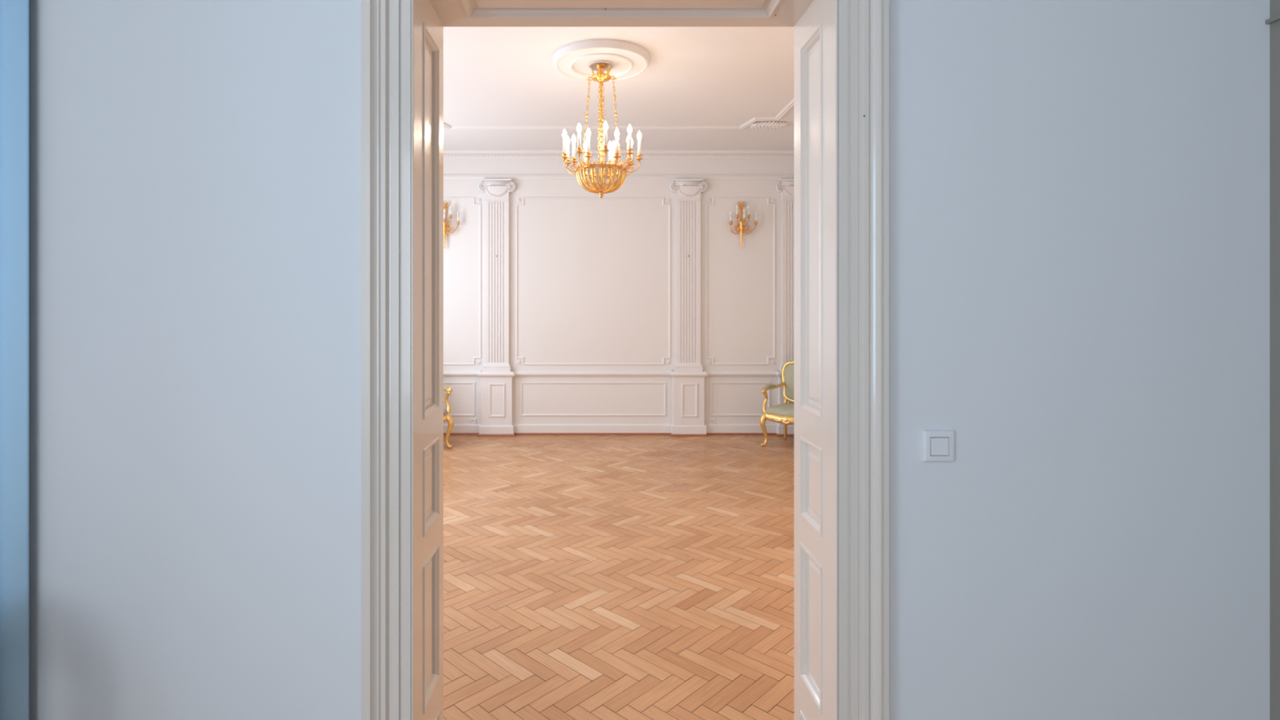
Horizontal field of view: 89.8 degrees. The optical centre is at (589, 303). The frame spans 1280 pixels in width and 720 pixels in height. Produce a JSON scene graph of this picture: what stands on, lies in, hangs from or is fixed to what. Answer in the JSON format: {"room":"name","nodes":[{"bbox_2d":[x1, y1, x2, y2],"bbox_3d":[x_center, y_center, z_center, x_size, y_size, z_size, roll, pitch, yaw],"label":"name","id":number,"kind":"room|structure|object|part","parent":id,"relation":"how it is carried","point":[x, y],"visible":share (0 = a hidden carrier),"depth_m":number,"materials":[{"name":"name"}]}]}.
{"room":"historic interior","nodes":[
{"label":"historic interior","id":0,"kind":"room"},
{"bbox_2d":[443,435,794,719],"bbox_3d":[0.055,1.651,2.970,6.010,0.002,10.140,0,0,0],"label":"floor","id":1,"kind":"structure","parent":0,"point":[586,577],"depth_m":3.84,"materials":[{"name":"brown wood"}]},
{"bbox_2d":[443,386,453,448],"bbox_3d":[-1.992,1.150,7.340,0.668,1.008,0.682,0,0,-37],"label":"armchair","id":2,"kind":"object","parent":1,"relation":"on","point":[447,417],"visible":0.19,"depth_m":7.28,"materials":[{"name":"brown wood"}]},
{"bbox_3d":[-1.974,1.315,7.315,0.605,0.086,0.572,0,0,-37],"label":"seat rail","id":3,"kind":"part","parent":2,"relation":"part of","materials":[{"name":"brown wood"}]},
{"bbox_2d":[443,408,448,415],"bbox_3d":[-1.975,1.228,7.316,0.579,0.096,0.544,0,0,-37],"label":"seat cushion","id":4,"kind":"object","parent":2,"relation":"on","point":[445,411],"depth_m":7.27,"materials":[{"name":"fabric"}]},
{"bbox_3d":[-1.607,1.455,7.295,0.105,0.399,0.069,0,0,4],"label":"leg","id":5,"kind":"part","parent":2,"relation":"part of","materials":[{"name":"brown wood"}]},
{"bbox_2d":[760,360,794,446],"bbox_3d":[2.397,1.150,7.439,0.668,1.008,0.682,0,0,37],"label":"armchair","id":6,"kind":"object","parent":1,"relation":"on","point":[784,413],"visible":0.44,"depth_m":7.44,"materials":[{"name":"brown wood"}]},
{"bbox_3d":[2.012,1.455,7.395,0.105,0.399,0.069,0,0,-4],"label":"leg","id":7,"kind":"part","parent":6,"relation":"part of","materials":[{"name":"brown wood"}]},
{"bbox_3d":[2.172,0.990,7.602,0.062,0.070,0.472,0,0,44],"label":"armrest","id":8,"kind":"part","parent":6,"relation":"part of","materials":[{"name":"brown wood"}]},
{"bbox_2d":[764,403,794,417],"bbox_3d":[2.380,1.228,7.416,0.579,0.096,0.544,0,0,37],"label":"seat cushion","id":9,"kind":"object","parent":6,"relation":"on","point":[785,410],"depth_m":7.31,"materials":[{"name":"green fabric"}]},
{"bbox_3d":[2.379,1.315,7.415,0.605,0.086,0.572,0,0,37],"label":"seat rail","id":10,"kind":"part","parent":6,"relation":"part of","materials":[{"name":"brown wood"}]},
{"bbox_3d":[2.365,1.456,7.756,0.051,0.396,0.092,0,0,37],"label":"leg","id":11,"kind":"part","parent":6,"relation":"part of","materials":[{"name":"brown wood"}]},
{"bbox_3d":[2.552,0.930,7.645,0.573,0.537,0.167,0,0,37],"label":"frame","id":12,"kind":"part","parent":6,"relation":"part of","materials":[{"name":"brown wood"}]},
{"bbox_2d":[783,364,794,399],"bbox_3d":[2.547,0.931,7.640,0.494,0.461,0.158,0,0,37],"label":"cushion","id":13,"kind":"object","parent":6,"relation":"on","point":[788,369],"depth_m":7.72,"materials":[{"name":"green fabric"}]},
{"bbox_2d":[443,150,794,423],"bbox_3d":[0.055,-0.130,8.114,6.410,3.560,0.252,0,0,0],"label":"wall","id":14,"kind":"structure","parent":0,"point":[593,277],"depth_m":8.04,"materials":[{"name":"paint"}]},
{"bbox_2d":[443,201,460,248],"bbox_3d":[-1.798,-0.976,7.967,0.368,0.596,0.146,0,0,0],"label":"wall sconce","id":15,"kind":"object","parent":14,"relation":"attached to","point":[446,227],"visible":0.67,"depth_m":7.97,"materials":[{"name":"gold metal"}]},
{"bbox_3d":[-1.718,-0.924,7.975,0.171,0.124,0.022,0,0,7],"label":"candle arm","id":16,"kind":"part","parent":15,"relation":"part of","materials":[{"name":"gold metal"}]},
{"bbox_3d":[-1.817,1.202,8.034,0.754,0.427,0.013,0,0,0],"label":"panel moulding","id":17,"kind":"part","parent":14,"relation":"part of","materials":[{"name":"white paint"}]},
{"bbox_3d":[-1.813,-0.279,8.034,0.896,2.106,0.013,0,0,0],"label":"panel moulding","id":18,"kind":"part","parent":14,"relation":"part of","materials":[{"name":"white paint"}]},
{"bbox_2d":[469,417,475,424],"bbox_3d":[-1.470,1.482,8.033,0.080,0.080,0.014,0,0,0],"label":"power socket","id":19,"kind":"object","parent":14,"relation":"attached to","point":[472,420],"visible":1,"depth_m":8.03,"materials":[{"name":"white plastic"}]},
{"bbox_2d":[476,178,515,436],"bbox_3d":[-1.164,0.047,7.979,0.477,3.206,0.121,0,0,0],"label":"pilaster","id":20,"kind":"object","parent":14,"relation":"attached to","point":[496,375],"depth_m":7.99,"materials":[{"name":"white paint"}]},
{"bbox_3d":[-1.156,1.206,7.958,0.201,0.419,0.013,0,0,0],"label":"panel moulding","id":21,"kind":"part","parent":20,"relation":"part of","materials":[{"name":"white paint"}]},
{"bbox_3d":[0.042,1.202,8.034,1.826,0.427,0.013,0,0,0],"label":"panel moulding","id":22,"kind":"part","parent":14,"relation":"part of","materials":[{"name":"white paint"}]},
{"bbox_3d":[0.042,-0.279,8.034,1.943,2.106,0.013,0,0,0],"label":"panel moulding","id":23,"kind":"part","parent":14,"relation":"part of","materials":[{"name":"white paint"}]},
{"bbox_2d":[443,432,776,435],"bbox_3d":[0.055,1.637,8.008,6.010,0.026,0.025,0,0,0],"label":"trim","id":24,"kind":"structure","parent":14,"relation":"attached to","point":[444,433],"depth_m":8.00,"materials":[{"name":"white wood"}]},
{"bbox_2d":[443,423,777,432],"bbox_3d":[0.055,1.583,8.029,6.010,0.134,0.022,0,0,0],"label":"baseboard","id":25,"kind":"structure","parent":14,"relation":"attached to","point":[457,428],"depth_m":8.02,"materials":[{"name":"white paint"}]},
{"bbox_3d":[0.055,0.884,8.020,6.010,0.068,0.040,0,0,0],"label":"chair rail","id":26,"kind":"part","parent":14,"relation":"part of","materials":[{"name":"white paint"}]},
{"bbox_3d":[0.055,-1.863,8.014,6.010,0.095,0.052,0,0,0],"label":"cornice","id":27,"kind":"part","parent":14,"relation":"part of","materials":[{"name":"white paint"}]},
{"bbox_3d":[0.055,-1.585,8.028,6.010,0.062,0.023,0,0,0],"label":"architrave moulding","id":28,"kind":"part","parent":14,"relation":"part of","materials":[{"name":"white paint"}]},
{"bbox_2d":[669,178,708,436],"bbox_3d":[1.231,0.047,7.979,0.477,3.206,0.121,0,0,0],"label":"pilaster","id":29,"kind":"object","parent":14,"relation":"attached to","point":[688,375],"depth_m":7.99,"materials":[{"name":"white paint"}]},
{"bbox_3d":[1.240,1.206,7.958,0.201,0.419,0.013,0,0,0],"label":"panel moulding","id":30,"kind":"part","parent":29,"relation":"part of","materials":[{"name":"white paint"}]},
{"bbox_2d":[708,417,715,424],"bbox_3d":[1.533,1.482,8.033,0.080,0.080,0.014,0,0,0],"label":"power socket","id":31,"kind":"object","parent":14,"relation":"attached to","point":[711,420],"visible":1,"depth_m":8.03,"materials":[{"name":"white plastic"}]},
{"bbox_3d":[1.889,1.202,8.034,0.745,0.427,0.013,0,0,0],"label":"panel moulding","id":32,"kind":"part","parent":14,"relation":"part of","materials":[{"name":"white paint"}]},
{"bbox_3d":[1.893,-0.279,8.034,0.871,2.106,0.013,0,0,0],"label":"panel moulding","id":33,"kind":"part","parent":14,"relation":"part of","materials":[{"name":"white paint"}]},
{"bbox_2d":[728,201,757,248],"bbox_3d":[1.912,-0.976,7.967,0.368,0.596,0.146,0,0,0],"label":"wall sconce","id":34,"kind":"object","parent":14,"relation":"attached to","point":[740,228],"visible":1,"depth_m":7.97,"materials":[{"name":"gold metal"}]},
{"bbox_3d":[1.813,-0.923,7.977,0.132,0.123,0.022,0,0,-7],"label":"candle arm","id":35,"kind":"part","parent":34,"relation":"part of","materials":[{"name":"gold metal"}]},
{"bbox_3d":[1.992,-0.924,7.975,0.171,0.124,0.022,0,0,7],"label":"candle arm","id":36,"kind":"part","parent":34,"relation":"part of","materials":[{"name":"gold metal"}]},
{"bbox_2d":[774,178,794,436],"bbox_3d":[2.554,0.047,7.979,0.477,3.206,0.121,0,0,0],"label":"pilaster","id":37,"kind":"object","parent":14,"relation":"attached to","point":[785,186],"depth_m":7.99,"materials":[{"name":"white paint"}]},
{"bbox_2d":[443,26,794,150],"bbox_3d":[0.055,-1.985,5.095,6.410,0.150,6.290,0,0,0],"label":"ceiling","id":38,"kind":"structure","parent":0,"point":[493,76],"depth_m":5.71,"materials":[{"name":"white paint"}]},
{"bbox_2d":[552,39,649,81],"bbox_3d":[0.089,-1.876,5.000,0.758,0.068,0.758,0,0,0],"label":"ceiling rose","id":39,"kind":"object","parent":38,"relation":"attached to","point":[627,60],"visible":0.91,"depth_m":4.87,"materials":[{"name":"white paint"}]},
{"bbox_2d":[560,62,642,198],"bbox_3d":[0.085,-1.340,5.008,0.637,1.040,0.627,0,0,-25],"label":"chandelier","id":40,"kind":"object","parent":39,"relation":"hanging from","point":[588,184],"visible":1,"depth_m":4.92,"materials":[{"name":"gold metal"}]},
{"bbox_3d":[-0.196,-1.306,4.924,0.036,0.071,0.034,0,0,0],"label":"candle bulb","id":41,"kind":"part","parent":40,"relation":"part of","materials":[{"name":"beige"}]},
{"bbox_3d":[-0.179,-1.306,5.125,0.036,0.071,0.034,0,0,0],"label":"candle bulb","id":42,"kind":"part","parent":40,"relation":"part of","materials":[{"name":"beige glass"}]},
{"bbox_3d":[-0.144,-1.068,4.938,0.123,0.106,0.042,0,0,0],"label":"candle arm","id":43,"kind":"part","parent":40,"relation":"part of","materials":[{"name":"gold metal"}]},
{"bbox_3d":[-0.130,-1.068,5.102,0.127,0.106,0.011,0,0,25],"label":"candle arm","id":44,"kind":"part","parent":40,"relation":"part of","materials":[{"name":"gold metal"}]},
{"bbox_3d":[-0.126,-1.286,4.992,0.036,0.071,0.034,0,0,0],"label":"candle bulb","id":45,"kind":"part","parent":40,"relation":"part of","materials":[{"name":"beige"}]},
{"bbox_3d":[-0.081,-1.306,4.758,0.036,0.071,0.034,0,0,0],"label":"candle bulb","id":46,"kind":"part","parent":40,"relation":"part of","materials":[{"name":"beige glass"}]},
{"bbox_3d":[-0.050,-1.068,4.803,0.011,0.106,0.127,0,0,35],"label":"candle arm","id":47,"kind":"part","parent":40,"relation":"part of","materials":[{"name":"gold metal"}]},
{"bbox_3d":[-0.029,-1.401,5.016,0.071,0.712,0.021,0,0,8],"label":"chain","id":48,"kind":"part","parent":40,"relation":"part of","materials":[{"name":"gold metal"}]},
{"bbox_3d":[-0.012,-1.286,4.810,0.036,0.071,0.034,0,0,0],"label":"candle bulb","id":49,"kind":"part","parent":40,"relation":"part of","materials":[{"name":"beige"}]},
{"bbox_3d":[0.068,-1.806,4.929,0.026,0.071,0.034,0,0,0],"label":"crown","id":50,"kind":"part","parent":40,"relation":"part of","materials":[{"name":"gold metal"}]},
{"bbox_3d":[0.072,-1.401,4.883,0.021,0.712,0.071,0,0,8],"label":"chain","id":51,"kind":"part","parent":40,"relation":"part of","materials":[{"name":"gold metal"}]},
{"bbox_3d":[0.089,-1.393,5.000,0.019,0.674,0.019,0,0,0],"label":"central rod","id":52,"kind":"part","parent":40,"relation":"part of","materials":[{"name":"gold metal"}]},
{"bbox_3d":[0.089,-1.835,5.000,0.094,0.050,0.094,0,0,0],"label":"ceiling hook plate","id":53,"kind":"part","parent":40,"relation":"part of","materials":[{"name":"gold metal"}]},
{"bbox_2d":[576,159,626,193],"bbox_3d":[0.089,-0.974,5.000,0.398,0.226,0.416,0,0,0],"label":"basket","id":54,"kind":"object","parent":40,"relation":"on","point":[590,184],"depth_m":4.88,"materials":[{"name":"gold metal"}]},
{"bbox_3d":[0.105,-1.401,5.117,0.021,0.712,0.071,0,0,8],"label":"chain","id":55,"kind":"part","parent":40,"relation":"part of","materials":[{"name":"gold metal"}]},
{"bbox_3d":[0.109,-1.068,4.760,0.011,0.106,0.127,0,0,-5],"label":"candle arm","id":56,"kind":"part","parent":40,"relation":"part of","materials":[{"name":"gold metal"}]},
{"bbox_3d":[0.114,-1.306,4.706,0.036,0.071,0.034,0,0,0],"label":"candle bulb","id":57,"kind":"part","parent":40,"relation":"part of","materials":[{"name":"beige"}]},
{"bbox_3d":[0.165,-1.306,5.285,0.036,0.071,0.034,0,0,0],"label":"candle bulb","id":58,"kind":"part","parent":40,"relation":"part of","materials":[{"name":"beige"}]},
{"bbox_3d":[0.190,-1.286,5.190,0.036,0.071,0.034,0,0,0],"label":"candle bulb","id":59,"kind":"part","parent":40,"relation":"part of","materials":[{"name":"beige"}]},
{"bbox_3d":[0.206,-1.401,4.984,0.071,0.712,0.021,0,0,8],"label":"chain","id":60,"kind":"part","parent":40,"relation":"part of","materials":[{"name":"gold metal"}]},
{"bbox_3d":[0.203,-1.286,4.818,0.036,0.071,0.034,0,0,0],"label":"candle bulb","id":61,"kind":"part","parent":40,"relation":"part of","materials":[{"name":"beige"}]},
{"bbox_3d":[0.259,-1.068,4.829,0.127,0.106,0.011,0,0,45],"label":"candle arm","id":62,"kind":"part","parent":40,"relation":"part of","materials":[{"name":"gold metal"}]},
{"bbox_3d":[0.297,-1.306,4.791,0.036,0.071,0.034,0,0,0],"label":"candle bulb","id":63,"kind":"part","parent":40,"relation":"part of","materials":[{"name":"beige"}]},
{"bbox_3d":[0.329,-1.068,4.979,0.127,0.106,0.022,0,0,0],"label":"candle arm","id":64,"kind":"part","parent":40,"relation":"part of","materials":[{"name":"gold metal"}]},
{"bbox_3d":[0.383,-1.306,4.974,0.036,0.071,0.034,0,0,0],"label":"candle bulb","id":65,"kind":"part","parent":40,"relation":"part of","materials":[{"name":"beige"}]},
{"bbox_2d":[443,97,794,129],"bbox_3d":[0.058,-1.899,5.000,3.800,0.022,3.940,0,0,0],"label":"trim","id":66,"kind":"structure","parent":38,"relation":"attached to","point":[791,104],"depth_m":6.92,"materials":[{"name":"white paint"}]},
{"bbox_2d":[750,120,788,128],"bbox_3d":[1.879,-1.889,6.800,0.413,0.054,0.224,0,0,0],"label":"trim","id":67,"kind":"structure","parent":38,"relation":"attached to","point":[771,125],"depth_m":6.74,"materials":[{"name":"white paint"}]},
{"bbox_2d":[29,0,1270,719],"bbox_3d":[0.055,-0.130,1.795,6.410,3.560,0.310,0,0,0],"label":"wall","id":68,"kind":"structure","parent":0,"point":[1079,190],"depth_m":1.64,"materials":[{"name":"paint"}]},
{"bbox_2d":[0,0,29,719],"bbox_3d":[-1.596,0.085,1.540,0.376,3.070,0.134,0,0,-39],"label":"curtain","id":69,"kind":"object","parent":68,"relation":"hanging from","point":[14,14],"visible":1,"depth_m":1.59,"materials":[{"name":"blue fabric"}]},
{"bbox_2d":[360,0,888,719],"bbox_3d":[0.088,0.342,1.795,1.323,2.626,0.393,0,0,0],"label":"door","id":70,"kind":"structure","parent":68,"relation":"in","point":[842,46],"depth_m":1.63,"materials":[{"name":"wood"}]},
{"bbox_3d":[-0.454,-0.222,1.810,0.018,1.072,0.176,0,0,0],"label":"reveal panel","id":71,"kind":"part","parent":70,"relation":"part of","materials":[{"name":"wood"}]},
{"bbox_3d":[-0.454,0.512,1.810,0.018,0.236,0.176,0,0,0],"label":"reveal panel","id":72,"kind":"part","parent":70,"relation":"part of","materials":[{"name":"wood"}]},
{"bbox_3d":[-0.454,0.908,1.810,0.018,0.398,0.176,0,0,0],"label":"reveal panel","id":73,"kind":"part","parent":70,"relation":"part of","materials":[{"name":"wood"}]},
{"bbox_3d":[-0.454,1.348,1.810,0.018,0.284,0.176,0,0,0],"label":"reveal panel","id":74,"kind":"part","parent":70,"relation":"part of","materials":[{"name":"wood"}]},
{"bbox_3d":[0.088,0.339,1.971,1.323,2.622,0.042,0,0,0],"label":"architrave","id":75,"kind":"part","parent":70,"relation":"part of","materials":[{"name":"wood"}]},
{"bbox_3d":[0.086,-0.852,1.810,0.899,0.018,0.176,0,0,0],"label":"reveal panel","id":76,"kind":"part","parent":70,"relation":"part of","materials":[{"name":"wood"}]},
{"bbox_3d":[0.630,1.348,1.810,0.018,0.284,0.176,0,0,0],"label":"reveal panel","id":77,"kind":"part","parent":70,"relation":"part of","materials":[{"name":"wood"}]},
{"bbox_3d":[0.630,-0.222,1.810,0.018,1.072,0.176,0,0,0],"label":"reveal panel","id":78,"kind":"part","parent":70,"relation":"part of","materials":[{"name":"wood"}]},
{"bbox_3d":[0.630,0.512,1.810,0.018,0.236,0.176,0,0,0],"label":"reveal panel","id":79,"kind":"part","parent":70,"relation":"part of","materials":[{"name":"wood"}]},
{"bbox_3d":[0.630,0.908,1.810,0.018,0.398,0.176,0,0,0],"label":"reveal panel","id":80,"kind":"part","parent":70,"relation":"part of","materials":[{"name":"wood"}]},
{"bbox_2d":[921,430,954,462],"bbox_3d":[0.891,0.365,1.634,0.081,0.081,0.012,0,0,0],"label":"light switch","id":81,"kind":"object","parent":68,"relation":"attached to","point":[937,446],"visible":1,"depth_m":1.63,"materials":[{"name":"white plastic"}]},
{"bbox_2d":[1270,0,1279,719],"bbox_3d":[1.842,-0.130,-0.230,0.200,3.560,3.740,0,0,0],"label":"wall","id":82,"kind":"structure","parent":0,"point":[1274,4],"depth_m":1.63,"materials":[{"name":"beige paint"}]},
{"bbox_2d":[1265,14,1279,24],"bbox_3d":[1.736,-0.720,1.120,0.012,0.010,1.040,0,0,0],"label":"trim","id":83,"kind":"structure","parent":82,"relation":"attached to","point":[1277,18],"depth_m":1.62,"materials":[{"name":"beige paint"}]}
]}

